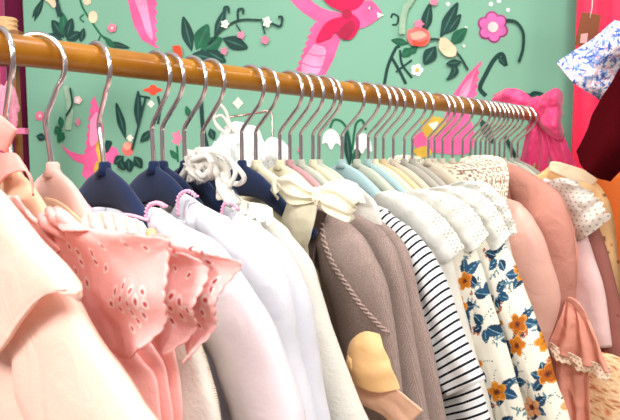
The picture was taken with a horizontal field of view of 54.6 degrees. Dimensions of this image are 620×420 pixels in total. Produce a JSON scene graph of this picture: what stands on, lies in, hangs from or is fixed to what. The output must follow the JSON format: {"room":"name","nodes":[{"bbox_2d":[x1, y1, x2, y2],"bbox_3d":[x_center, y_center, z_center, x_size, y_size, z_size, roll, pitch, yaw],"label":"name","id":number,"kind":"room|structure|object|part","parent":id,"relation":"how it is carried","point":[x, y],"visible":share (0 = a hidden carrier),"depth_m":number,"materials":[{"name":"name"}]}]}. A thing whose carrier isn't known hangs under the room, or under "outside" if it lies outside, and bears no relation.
{"room":"clothing store","nodes":[
{"label":"clothing store","id":0,"kind":"room"},
{"bbox_2d":[4,0,29,180],"bbox_3d":[0.100,-0.270,1.853,5.000,2.700,0.100,0,5,0],"label":"wall","id":1,"kind":"structure","parent":0,"point":[12,8],"depth_m":1.79,"materials":[{"name":"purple paint"}]},
{"bbox_2d":[23,0,576,189],"bbox_3d":[0.899,-0.260,1.738,3.401,2.700,0.092,0,5,0],"label":"wall","id":2,"kind":"structure","parent":0,"point":[478,49],"depth_m":1.69,"materials":[{"name":"green paint"}]},
{"bbox_2d":[0,0,6,85],"bbox_3d":[-0.904,-0.084,1.658,0.160,1.380,0.033,0,5,0],"label":"curtain","id":3,"kind":"object","parent":2,"relation":"hanging from","point":[3,70],"visible":0.02,"depth_m":1.62,"materials":[{"name":"pink fabric"}]},
{"bbox_2d":[350,213,428,419],"bbox_3d":[-0.029,0.195,0.722,0.438,0.401,0.049,5,7,42],"label":"cardigan","id":4,"kind":"object","parent":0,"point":[381,245],"visible":0.1,"depth_m":0.59,"materials":[{"name":"fabric"}]},
{"bbox_2d":[507,198,560,346],"bbox_3d":[0.244,0.168,1.025,0.357,0.399,0.060,5,7,42],"label":"blouse","id":5,"kind":"object","parent":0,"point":[530,253],"visible":0.14,"depth_m":0.90,"materials":[{"name":"pink fabric"}]},
{"bbox_2d":[503,163,609,419],"bbox_3d":[0.305,0.142,1.046,0.074,0.446,0.443,-5,7,-43],"label":"dress","id":6,"kind":"object","parent":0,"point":[574,350],"visible":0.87,"depth_m":0.94,"materials":[{"name":"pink fabric"}]},
{"bbox_2d":[576,67,619,181],"bbox_3d":[0.550,-0.077,0.975,0.238,0.572,0.066,-1,5,-12],"label":"dress","id":7,"kind":"object","parent":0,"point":[598,152],"visible":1,"depth_m":0.95,"materials":[{"name":"red fabric"}]},
{"bbox_2d":[589,352,619,419],"bbox_3d":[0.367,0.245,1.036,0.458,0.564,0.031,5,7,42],"label":"wicker basket","id":8,"kind":"object","parent":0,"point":[604,395],"visible":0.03,"depth_m":0.94,"materials":[{"name":"beige wicker"}]},
{"bbox_3d":[0.100,1.282,-0.023,5.000,0.050,4.120,0,5,0],"label":"floor","id":9,"kind":"structure","parent":0,"visible":0},
{"bbox_2d":[0,30,28,173],"bbox_3d":[-0.704,0.288,1.375,0.219,1.347,0.175,0,5,0],"label":"display cabinet","id":10,"kind":"object","parent":9,"relation":"on","point":[18,137],"visible":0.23,"depth_m":1.31,"materials":[{"name":"brown wood"}]},
{"bbox_2d":[0,16,17,29],"bbox_3d":[-0.663,-0.403,1.285,0.072,0.049,0.043,0,5,0],"label":"wicker basket","id":11,"kind":"object","parent":10,"relation":"on","point":[10,23],"visible":0.71,"depth_m":1.27,"materials":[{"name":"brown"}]},
{"bbox_2d":[0,82,19,127],"bbox_3d":[-0.637,-0.214,1.262,0.047,0.111,0.044,5,7,41],"label":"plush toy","id":12,"kind":"object","parent":10,"relation":"on","point":[14,106],"visible":0.46,"depth_m":1.25,"materials":[{"name":"pink fabric"}]},
{"bbox_3d":[-0.642,0.079,1.343,0.009,0.802,0.020,0,5,0],"label":"panel","id":13,"kind":"part","parent":10,"relation":"part of","materials":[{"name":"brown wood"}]},
{"bbox_2d":[16,128,28,133],"bbox_3d":[-0.661,-0.166,1.260,0.135,0.012,0.020,0,5,0],"label":"shelf","id":14,"kind":"object","parent":10,"relation":"attached to","point":[20,130],"depth_m":1.25,"materials":[{"name":"pink"}]},
{"bbox_2d":[229,110,273,136],"bbox_3d":[-0.112,0.479,1.169,0.260,1.333,0.160,0,5,0],"label":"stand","id":15,"kind":"object","parent":9,"relation":"on","point":[264,111],"visible":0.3,"depth_m":1.11,"materials":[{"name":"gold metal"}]},
{"bbox_2d":[211,103,287,169],"bbox_3d":[-0.119,-0.104,1.088,0.165,0.177,0.042,0,5,-3],"label":"camisole","id":16,"kind":"object","parent":15,"relation":"hanging from","point":[228,141],"visible":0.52,"depth_m":1.08,"materials":[{"name":"white fabric"}]},
{"bbox_2d":[0,32,537,168],"bbox_3d":[-0.027,0.510,0.753,0.420,1.346,1.531,5,7,42],"label":"rail","id":17,"kind":"object","parent":9,"relation":"on","point":[34,52],"visible":0.67,"depth_m":0.58,"materials":[{"name":"brown wood"}]},
{"bbox_2d":[0,26,46,217],"bbox_3d":[-0.227,-0.050,0.456,0.210,0.180,0.017,5,7,42],"label":"clothes hanger","id":18,"kind":"object","parent":17,"relation":"hanging from","point":[16,183],"visible":0.46,"depth_m":0.45,"materials":[{"name":"silver metal"}]},
{"bbox_2d":[0,115,33,195],"bbox_3d":[-0.222,-0.040,0.432,0.075,0.057,0.010,4,7,39],"label":"ribbon","id":19,"kind":"object","parent":18,"relation":"hanging from","point":[10,163],"visible":1,"depth_m":0.42,"materials":[{"name":"pink fabric"}]},
{"bbox_2d":[7,195,169,419],"bbox_3d":[-0.239,0.171,0.484,0.499,0.372,0.033,5,7,44],"label":"blouse","id":20,"kind":"object","parent":18,"relation":"hanging from","point":[122,276],"visible":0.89,"depth_m":0.34,"materials":[{"name":"pink fabric"}]},
{"bbox_2d":[79,222,241,419],"bbox_3d":[-0.223,0.179,0.488,0.519,0.355,0.026,5,7,42],"label":"blouse","id":21,"kind":"object","parent":18,"relation":"hanging from","point":[223,269],"visible":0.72,"depth_m":0.31,"materials":[{"name":"pink fabric"}]},
{"bbox_2d":[120,231,209,419],"bbox_3d":[-0.233,0.177,0.488,0.504,0.359,0.026,5,7,43],"label":"blouse","id":22,"kind":"object","parent":18,"relation":"hanging from","point":[187,275],"visible":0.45,"depth_m":0.31,"materials":[{"name":"pink fabric"}]},
{"bbox_2d":[23,31,92,217],"bbox_3d":[-0.211,-0.052,0.479,0.210,0.180,0.031,5,7,42],"label":"clothes hanger","id":23,"kind":"object","parent":17,"relation":"hanging from","point":[52,183],"visible":0.49,"depth_m":0.47,"materials":[{"name":"silver metal"}]},
{"bbox_2d":[44,197,80,221],"bbox_3d":[-0.219,0.172,0.506,0.239,0.366,0.013,5,7,42],"label":"camisole","id":24,"kind":"object","parent":23,"relation":"hanging from","point":[51,202],"visible":0.03,"depth_m":0.47,"materials":[{"name":"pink fabric"}]},
{"bbox_2d":[88,204,148,221],"bbox_3d":[-0.199,0.162,0.524,0.245,0.342,0.022,5,7,42],"label":"camisole","id":25,"kind":"object","parent":23,"relation":"hanging from","point":[130,215],"visible":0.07,"depth_m":0.43,"materials":[{"name":"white fabric"}]},
{"bbox_2d":[80,212,220,419],"bbox_3d":[-0.214,0.184,0.513,0.531,0.381,0.031,5,7,42],"label":"blouse","id":26,"kind":"object","parent":23,"relation":"hanging from","point":[198,397],"visible":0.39,"depth_m":0.37,"materials":[{"name":"white fabric"}]},
{"bbox_2d":[200,344,221,419],"bbox_3d":[-0.203,0.191,0.526,0.456,0.364,0.027,5,7,42],"label":"cardigan","id":27,"kind":"object","parent":23,"relation":"hanging from","point":[201,346],"visible":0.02,"depth_m":0.39,"materials":[{"name":"beige fabric"}]},
{"bbox_2d":[79,40,147,228],"bbox_3d":[-0.177,-0.055,0.517,0.210,0.180,0.017,5,7,42],"label":"clothes hanger","id":28,"kind":"object","parent":17,"relation":"hanging from","point":[104,187],"visible":0.64,"depth_m":0.51,"materials":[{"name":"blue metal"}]},
{"bbox_2d":[144,201,305,419],"bbox_3d":[-0.185,0.198,0.547,0.582,0.425,0.042,5,7,42],"label":"long sleeved top","id":29,"kind":"object","parent":28,"relation":"hanging from","point":[256,379],"visible":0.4,"depth_m":0.39,"materials":[{"name":"white fabric"}]},
{"bbox_2d":[129,50,187,207],"bbox_3d":[-0.149,-0.060,0.572,0.210,0.180,0.017,5,7,42],"label":"clothes hanger","id":30,"kind":"object","parent":17,"relation":"hanging from","point":[153,184],"visible":0.61,"depth_m":0.56,"materials":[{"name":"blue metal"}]},
{"bbox_2d":[93,189,317,419],"bbox_3d":[-0.152,0.192,0.583,0.514,0.431,0.044,5,7,42],"label":"long sleeved top","id":31,"kind":"object","parent":30,"relation":"hanging from","point":[266,276],"visible":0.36,"depth_m":0.45,"materials":[{"name":"white fabric"}]},
{"bbox_2d":[142,52,204,205],"bbox_3d":[-0.144,-0.062,0.588,0.210,0.180,0.017,5,7,42],"label":"clothes hanger","id":32,"kind":"object","parent":17,"relation":"hanging from","point":[164,166],"visible":0.32,"depth_m":0.57,"materials":[{"name":"silver metal"}]},
{"bbox_2d":[144,201,330,419],"bbox_3d":[-0.130,0.195,0.608,0.459,0.420,0.045,5,7,42],"label":"long sleeved top","id":33,"kind":"object","parent":32,"relation":"hanging from","point":[307,331],"visible":0.15,"depth_m":0.48,"materials":[{"name":"white fabric"}]},
{"bbox_2d":[149,55,227,212],"bbox_3d":[-0.127,-0.064,0.608,0.210,0.180,0.017,5,7,42],"label":"clothes hanger","id":34,"kind":"object","parent":17,"relation":"hanging from","point":[206,192],"visible":0.44,"depth_m":0.58,"materials":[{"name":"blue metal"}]},
{"bbox_2d":[200,58,239,195],"bbox_3d":[-0.112,-0.065,0.625,0.210,0.180,0.017,5,7,42],"label":"clothes hanger","id":35,"kind":"object","parent":17,"relation":"hanging from","point":[224,81],"visible":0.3,"depth_m":0.60,"materials":[{"name":"silver metal"}]},
{"bbox_2d":[166,146,273,225],"bbox_3d":[-0.119,0.120,0.615,0.239,0.368,0.062,5,7,42],"label":"camisole","id":36,"kind":"object","parent":35,"relation":"hanging from","point":[202,165],"visible":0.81,"depth_m":0.54,"materials":[{"name":"white fabric"}]},
{"bbox_3d":[-0.107,-0.043,0.571,0.062,0.034,0.013,5,7,42],"label":"cord","id":37,"kind":"part","parent":36,"relation":"part of","materials":[{"name":"white fabric"}]},
{"bbox_3d":[-0.098,-0.036,0.548,0.009,0.022,0.039,-5,7,-43],"label":"cord","id":38,"kind":"part","parent":36,"relation":"part of","materials":[{"name":"white fabric"}]},
{"bbox_3d":[-0.098,-0.040,0.547,0.032,0.024,0.011,5,7,42],"label":"cord","id":39,"kind":"part","parent":36,"relation":"part of","materials":[{"name":"white fabric"}]},
{"bbox_3d":[-0.085,-0.027,0.547,0.012,0.047,0.052,-5,7,-45],"label":"cord","id":40,"kind":"part","parent":36,"relation":"part of","materials":[{"name":"white fabric"}]},
{"bbox_3d":[-0.083,-0.040,0.549,0.069,0.036,0.011,5,7,42],"label":"cord","id":41,"kind":"part","parent":36,"relation":"part of","materials":[{"name":"white fabric"}]},
{"bbox_3d":[-0.077,-0.038,0.538,0.039,0.035,0.010,5,7,42],"label":"cord","id":42,"kind":"part","parent":36,"relation":"part of","materials":[{"name":"white fabric"}]},
{"bbox_3d":[-0.079,-0.029,0.548,0.012,0.051,0.051,-5,7,-45],"label":"cord","id":43,"kind":"part","parent":36,"relation":"part of","materials":[{"name":"white fabric"}]},
{"bbox_2d":[160,207,368,419],"bbox_3d":[-0.104,0.195,0.638,0.488,0.416,0.038,5,7,42],"label":"long sleeved top","id":44,"kind":"object","parent":35,"relation":"hanging from","point":[344,403],"visible":0.18,"depth_m":0.51,"materials":[{"name":"white fabric"}]},
{"bbox_2d":[206,64,317,238],"bbox_3d":[-0.075,-0.068,0.665,0.220,0.182,0.017,5,7,42],"label":"clothes hanger","id":45,"kind":"object","parent":17,"relation":"hanging from","point":[256,185],"visible":0.62,"depth_m":0.65,"materials":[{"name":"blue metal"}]},
{"bbox_2d":[270,177,308,255],"bbox_3d":[-0.066,0.200,0.681,0.238,0.477,0.031,5,7,42],"label":"blouse","id":46,"kind":"object","parent":45,"relation":"hanging from","point":[274,189],"visible":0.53,"depth_m":0.62,"materials":[{"name":"beige fabric"}]},
{"bbox_2d":[249,66,279,184],"bbox_3d":[-0.061,-0.070,0.681,0.210,0.180,0.017,5,7,42],"label":"clothes hanger","id":47,"kind":"object","parent":17,"relation":"hanging from","point":[268,175],"visible":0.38,"depth_m":0.67,"materials":[{"name":"silver metal"}]},
{"bbox_2d":[277,173,360,286],"bbox_3d":[-0.049,0.149,0.665,0.267,0.381,0.054,5,7,42],"label":"blouse","id":48,"kind":"object","parent":47,"relation":"hanging from","point":[302,199],"visible":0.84,"depth_m":0.58,"materials":[{"name":"beige fabric"}]},
{"bbox_2d":[240,70,310,201],"bbox_3d":[-0.036,-0.073,0.709,0.210,0.180,0.017,5,7,42],"label":"clothes hanger","id":49,"kind":"object","parent":17,"relation":"hanging from","point":[279,169],"visible":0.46,"depth_m":0.70,"materials":[{"name":"silver metal"}]},
{"bbox_2d":[285,71,321,187],"bbox_3d":[-0.024,-0.074,0.722,0.210,0.180,0.017,5,7,42],"label":"clothes hanger","id":50,"kind":"object","parent":17,"relation":"hanging from","point":[312,181],"visible":0.34,"depth_m":0.70,"materials":[{"name":"silver metal"}]},
{"bbox_2d":[252,179,381,224],"bbox_3d":[-0.018,0.157,0.731,0.300,0.393,0.032,5,7,42],"label":"blouse","id":51,"kind":"object","parent":50,"relation":"hanging from","point":[367,207],"visible":0.16,"depth_m":0.64,"materials":[{"name":"white fabric"}]},
{"bbox_2d":[374,222,446,419],"bbox_3d":[-0.016,0.195,0.737,0.444,0.398,0.048,5,7,42],"label":"cardigan","id":52,"kind":"object","parent":50,"relation":"hanging from","point":[426,356],"visible":0.08,"depth_m":0.60,"materials":[{"name":"fabric"}]},
{"bbox_2d":[296,73,328,185],"bbox_3d":[-0.011,-0.075,0.737,0.210,0.180,0.017,5,7,42],"label":"clothes hanger","id":53,"kind":"object","parent":17,"relation":"hanging from","point":[321,179],"visible":0.35,"depth_m":0.72,"materials":[{"name":"silver metal"}]},
{"bbox_2d":[378,206,485,396],"bbox_3d":[0.005,0.189,0.759,0.464,0.406,0.038,5,7,42],"label":"striped shirt","id":54,"kind":"object","parent":53,"relation":"hanging from","point":[458,368],"visible":0.16,"depth_m":0.62,"materials":[{"name":"white fabric"}]},
{"bbox_2d":[307,75,337,180],"bbox_3d":[0.004,-0.077,0.753,0.210,0.180,0.017,5,7,42],"label":"clothes hanger","id":55,"kind":"object","parent":17,"relation":"hanging from","point":[328,175],"visible":0.37,"depth_m":0.74,"materials":[{"name":"silver metal"}]},
{"bbox_2d":[316,76,344,178],"bbox_3d":[0.011,-0.078,0.762,0.210,0.180,0.017,5,7,42],"label":"clothes hanger","id":56,"kind":"object","parent":17,"relation":"hanging from","point":[319,160],"visible":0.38,"depth_m":0.75,"materials":[{"name":"silver metal"}]},
{"bbox_2d":[441,383,490,419],"bbox_3d":[0.022,0.191,0.779,0.500,0.397,0.039,5,7,42],"label":"striped shirt","id":57,"kind":"object","parent":56,"relation":"hanging from","point":[469,403],"visible":0.02,"depth_m":0.63,"materials":[{"name":"white fabric"}]},
{"bbox_2d":[308,205,402,419],"bbox_3d":[-0.055,0.193,0.693,0.434,0.410,0.056,5,7,42],"label":"cardigan","id":58,"kind":"object","parent":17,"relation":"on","point":[354,286],"visible":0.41,"depth_m":0.57,"materials":[{"name":"brown fabric"}]},
{"bbox_2d":[346,331,422,419],"bbox_3d":[0.059,0.152,0.525,0.081,0.091,0.021,5,7,42],"label":"bow","id":59,"kind":"object","parent":58,"relation":"attached to","point":[376,384],"visible":0.95,"depth_m":0.52,"materials":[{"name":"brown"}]},
{"bbox_2d":[330,79,380,197],"bbox_3d":[0.043,-0.081,0.796,0.210,0.180,0.017,5,7,42],"label":"clothes hanger","id":60,"kind":"object","parent":17,"relation":"hanging from","point":[346,171],"visible":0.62,"depth_m":0.78,"materials":[{"name":"silver metal"}]},
{"bbox_2d":[373,190,493,419],"bbox_3d":[0.052,0.178,0.811,0.454,0.418,0.044,5,7,42],"label":"blouse","id":61,"kind":"object","parent":60,"relation":"hanging from","point":[431,227],"visible":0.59,"depth_m":0.69,"materials":[{"name":"white fabric"}]},
{"bbox_2d":[350,82,394,191],"bbox_3d":[0.064,-0.083,0.821,0.210,0.180,0.017,5,7,42],"label":"clothes hanger","id":62,"kind":"object","parent":17,"relation":"hanging from","point":[374,177],"visible":0.45,"depth_m":0.80,"materials":[{"name":"silver metal"}]},
{"bbox_2d":[404,189,526,419],"bbox_3d":[0.067,0.175,0.827,0.519,0.420,0.044,5,7,42],"label":"floral dress","id":63,"kind":"object","parent":62,"relation":"hanging from","point":[489,341],"visible":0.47,"depth_m":0.68,"materials":[{"name":"fabric"}]},
{"bbox_2d":[363,83,407,192],"bbox_3d":[0.081,-0.085,0.839,0.210,0.180,0.017,5,7,42],"label":"clothes hanger","id":64,"kind":"object","parent":17,"relation":"hanging from","point":[390,179],"visible":0.41,"depth_m":0.82,"materials":[{"name":"silver metal"}]},
{"bbox_2d":[428,186,569,419],"bbox_3d":[0.088,0.172,0.851,0.596,0.423,0.044,5,7,42],"label":"floral dress","id":65,"kind":"object","parent":64,"relation":"hanging from","point":[542,397],"visible":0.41,"depth_m":0.69,"materials":[{"name":"fabric"}]},
{"bbox_2d":[372,84,412,190],"bbox_3d":[0.092,-0.086,0.852,0.210,0.180,0.017,5,7,42],"label":"clothes hanger","id":66,"kind":"object","parent":17,"relation":"hanging from","point":[375,160],"visible":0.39,"depth_m":0.83,"materials":[{"name":"silver metal"}]},
{"bbox_2d":[447,181,516,254],"bbox_3d":[0.108,0.167,0.873,0.432,0.428,0.047,5,7,42],"label":"blouse","id":67,"kind":"object","parent":66,"relation":"hanging from","point":[485,189],"visible":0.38,"depth_m":0.73,"materials":[{"name":"white fabric"}]},
{"bbox_2d":[379,86,420,189],"bbox_3d":[0.106,-0.087,0.866,0.210,0.180,0.017,5,7,42],"label":"clothes hanger","id":68,"kind":"object","parent":17,"relation":"hanging from","point":[383,161],"visible":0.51,"depth_m":0.84,"materials":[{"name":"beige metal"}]},
{"bbox_2d":[388,87,429,188],"bbox_3d":[0.123,-0.089,0.885,0.210,0.180,0.017,5,7,42],"label":"clothes hanger","id":69,"kind":"object","parent":17,"relation":"hanging from","point":[393,161],"visible":0.34,"depth_m":0.86,"materials":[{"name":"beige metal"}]},
{"bbox_2d":[398,89,438,187],"bbox_3d":[0.142,-0.091,0.907,0.210,0.180,0.017,5,7,42],"label":"clothes hanger","id":70,"kind":"object","parent":17,"relation":"hanging from","point":[427,179],"visible":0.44,"depth_m":0.89,"materials":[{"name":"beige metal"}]},
{"bbox_2d":[408,90,446,185],"bbox_3d":[0.157,-0.093,0.924,0.210,0.180,0.017,5,7,42],"label":"clothes hanger","id":71,"kind":"object","parent":17,"relation":"hanging from","point":[427,171],"visible":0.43,"depth_m":0.90,"materials":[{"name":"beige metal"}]},
{"bbox_2d":[420,92,458,184],"bbox_3d":[0.189,-0.096,0.959,0.210,0.180,0.017,5,7,42],"label":"clothes hanger","id":72,"kind":"object","parent":17,"relation":"hanging from","point":[443,174],"visible":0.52,"depth_m":0.94,"materials":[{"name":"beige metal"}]},
{"bbox_2d":[431,93,456,164],"bbox_3d":[0.202,-0.097,0.973,0.210,0.180,0.017,5,7,42],"label":"clothes hanger","id":73,"kind":"object","parent":17,"relation":"hanging from","point":[434,160],"visible":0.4,"depth_m":0.96,"materials":[{"name":"silver metal"}]},
{"bbox_2d":[387,155,508,204],"bbox_3d":[0.213,0.160,0.990,0.420,0.499,0.036,5,7,42],"label":"cardigan","id":74,"kind":"object","parent":73,"relation":"hanging from","point":[487,169],"visible":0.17,"depth_m":0.92,"materials":[{"name":"beige fabric"}]},
{"bbox_2d":[439,95,463,164],"bbox_3d":[0.219,-0.099,0.992,0.210,0.180,0.017,5,7,42],"label":"clothes hanger","id":75,"kind":"object","parent":17,"relation":"hanging from","point":[441,160],"visible":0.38,"depth_m":0.98,"materials":[{"name":"silver metal"}]},
{"bbox_2d":[447,96,473,163],"bbox_3d":[0.241,-0.101,1.017,0.210,0.180,0.017,5,7,42],"label":"clothes hanger","id":76,"kind":"object","parent":17,"relation":"hanging from","point":[451,160],"visible":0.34,"depth_m":1.00,"materials":[{"name":"silver metal"}]},
{"bbox_2d":[458,98,483,161],"bbox_3d":[0.265,-0.111,1.043,0.150,0.165,0.017,5,7,42],"label":"clothes hanger","id":77,"kind":"object","parent":17,"relation":"hanging from","point":[474,99],"visible":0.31,"depth_m":1.02,"materials":[{"name":"silver metal"}]},
{"bbox_2d":[469,99,491,158],"bbox_3d":[0.285,-0.113,1.065,0.150,0.165,0.017,5,7,42],"label":"clothes hanger","id":78,"kind":"object","parent":17,"relation":"hanging from","point":[481,100],"visible":0.26,"depth_m":1.04,"materials":[{"name":"silver metal"}]},
{"bbox_2d":[474,100,496,154],"bbox_3d":[0.297,-0.114,1.079,0.150,0.165,0.017,5,7,42],"label":"clothes hanger","id":79,"kind":"object","parent":17,"relation":"hanging from","point":[488,101],"visible":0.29,"depth_m":1.06,"materials":[{"name":"silver metal"}]},
{"bbox_2d":[479,100,500,154],"bbox_3d":[0.311,-0.116,1.094,0.150,0.165,0.017,5,7,42],"label":"clothes hanger","id":80,"kind":"object","parent":17,"relation":"hanging from","point":[493,102],"visible":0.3,"depth_m":1.07,"materials":[{"name":"silver metal"}]},
{"bbox_2d":[484,101,505,154],"bbox_3d":[0.324,-0.117,1.109,0.150,0.165,0.017,5,7,42],"label":"clothes hanger","id":81,"kind":"object","parent":17,"relation":"hanging from","point":[498,103],"visible":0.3,"depth_m":1.09,"materials":[{"name":"silver metal"}]},
{"bbox_2d":[543,178,611,347],"bbox_3d":[0.334,0.226,1.131,0.436,0.583,0.057,5,7,45],"label":"dress","id":82,"kind":"object","parent":81,"relation":"hanging from","point":[587,214],"visible":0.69,"depth_m":0.98,"materials":[{"name":"pink fabric"}]},
{"bbox_2d":[569,215,577,295],"bbox_3d":[0.317,0.214,1.112,0.335,0.570,0.036,5,7,42],"label":"blouse","id":83,"kind":"object","parent":82,"relation":"attached to","point":[569,215],"visible":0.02,"depth_m":0.99,"materials":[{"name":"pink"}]},
{"bbox_2d":[488,102,509,154],"bbox_3d":[0.335,-0.118,1.121,0.150,0.165,0.017,5,7,42],"label":"clothes hanger","id":84,"kind":"object","parent":17,"relation":"hanging from","point":[503,104],"visible":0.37,"depth_m":1.10,"materials":[{"name":"silver metal"}]},
{"bbox_2d":[493,102,514,156],"bbox_3d":[0.349,-0.119,1.137,0.150,0.165,0.017,5,7,42],"label":"clothes hanger","id":85,"kind":"object","parent":17,"relation":"hanging from","point":[507,104],"visible":0.22,"depth_m":1.12,"materials":[{"name":"silver metal"}]},
{"bbox_2d":[588,228,619,356],"bbox_3d":[0.359,0.148,1.152,0.498,0.416,0.051,5,7,42],"label":"dress","id":86,"kind":"object","parent":85,"relation":"hanging from","point":[599,249],"visible":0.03,"depth_m":1.00,"materials":[{"name":"fabric"}]},
{"bbox_2d":[498,103,519,158],"bbox_3d":[0.364,-0.121,1.153,0.150,0.165,0.017,5,7,42],"label":"clothes hanger","id":87,"kind":"object","parent":17,"relation":"hanging from","point":[512,105],"visible":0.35,"depth_m":1.14,"materials":[{"name":"silver metal"}]},
{"bbox_2d":[502,104,524,165],"bbox_3d":[0.379,-0.123,1.170,0.150,0.165,0.017,5,7,42],"label":"clothes hanger","id":88,"kind":"object","parent":17,"relation":"hanging from","point":[516,105],"visible":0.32,"depth_m":1.16,"materials":[{"name":"silver metal"}]},
{"bbox_2d":[536,161,619,296],"bbox_3d":[0.387,0.128,1.182,0.473,0.448,0.053,5,7,42],"label":"dress","id":89,"kind":"object","parent":88,"relation":"hanging from","point":[555,170],"visible":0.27,"depth_m":1.05,"materials":[{"name":"beige fabric"}]},
{"bbox_2d":[508,105,536,175],"bbox_3d":[0.401,-0.125,1.194,0.150,0.165,0.017,5,7,42],"label":"clothes hanger","id":90,"kind":"object","parent":17,"relation":"hanging from","point":[510,159],"visible":0.37,"depth_m":1.18,"materials":[{"name":"silver metal"}]},
{"bbox_2d":[514,106,540,174],"bbox_3d":[0.420,-0.127,1.216,0.150,0.165,0.017,5,7,42],"label":"clothes hanger","id":91,"kind":"object","parent":17,"relation":"hanging from","point":[516,159],"visible":0.36,"depth_m":1.20,"materials":[{"name":"silver metal"}]},
{"bbox_2d":[491,88,575,171],"bbox_3d":[0.471,-0.164,1.269,0.074,0.193,0.196,-2,6,-23],"label":"bow","id":92,"kind":"object","parent":17,"relation":"attached to","point":[546,142],"visible":0.7,"depth_m":1.22,"materials":[{"name":"pink fabric"}]},
{"bbox_2d":[571,0,619,172],"bbox_3d":[0.786,0.251,1.668,0.152,2.034,0.015,0,5,0],"label":"curtain","id":93,"kind":"object","parent":9,"relation":"on","point":[585,103],"visible":0.1,"depth_m":1.61,"materials":[{"name":"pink fabric"}]},
{"bbox_2d":[595,173,619,264],"bbox_3d":[0.840,0.507,1.573,0.340,1.203,0.160,0,5,0],"label":"dress","id":94,"kind":"object","parent":9,"relation":"on","point":[611,189],"visible":0.02,"depth_m":1.44,"materials":[{"name":"orange fabric"}]},
{"bbox_3d":[1.135,-0.194,1.127,1.230,2.680,0.024,0,5,0],"label":"rail","id":95,"kind":"object","parent":9,"relation":"on","visible":0},
{"bbox_2d":[575,0,600,45],"bbox_3d":[0.589,-0.447,1.185,0.052,0.221,0.162,0,5,0],"label":"price tag","id":96,"kind":"object","parent":95,"relation":"hanging from","point":[589,23],"visible":0.89,"depth_m":1.27,"materials":[{"name":"brown"}]},
{"bbox_2d":[557,20,619,99],"bbox_3d":[0.591,-0.211,1.105,0.268,0.391,0.057,-1,5,-9],"label":"blouse","id":97,"kind":"object","parent":95,"relation":"hanging from","point":[594,65],"visible":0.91,"depth_m":1.08,"materials":[{"name":"fabric"}]},
{"label":"clothes hanger","id":98,"kind":"object","parent":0,"visible":0},
{"bbox_2d":[0,189,157,419],"bbox_3d":[-0.267,0.237,0.459,0.665,0.543,0.037,5,7,42],"label":"dress","id":99,"kind":"object","parent":98,"relation":"hanging from","point":[55,364],"visible":1,"depth_m":0.32,"materials":[{"name":"beige fabric"}]}
]}

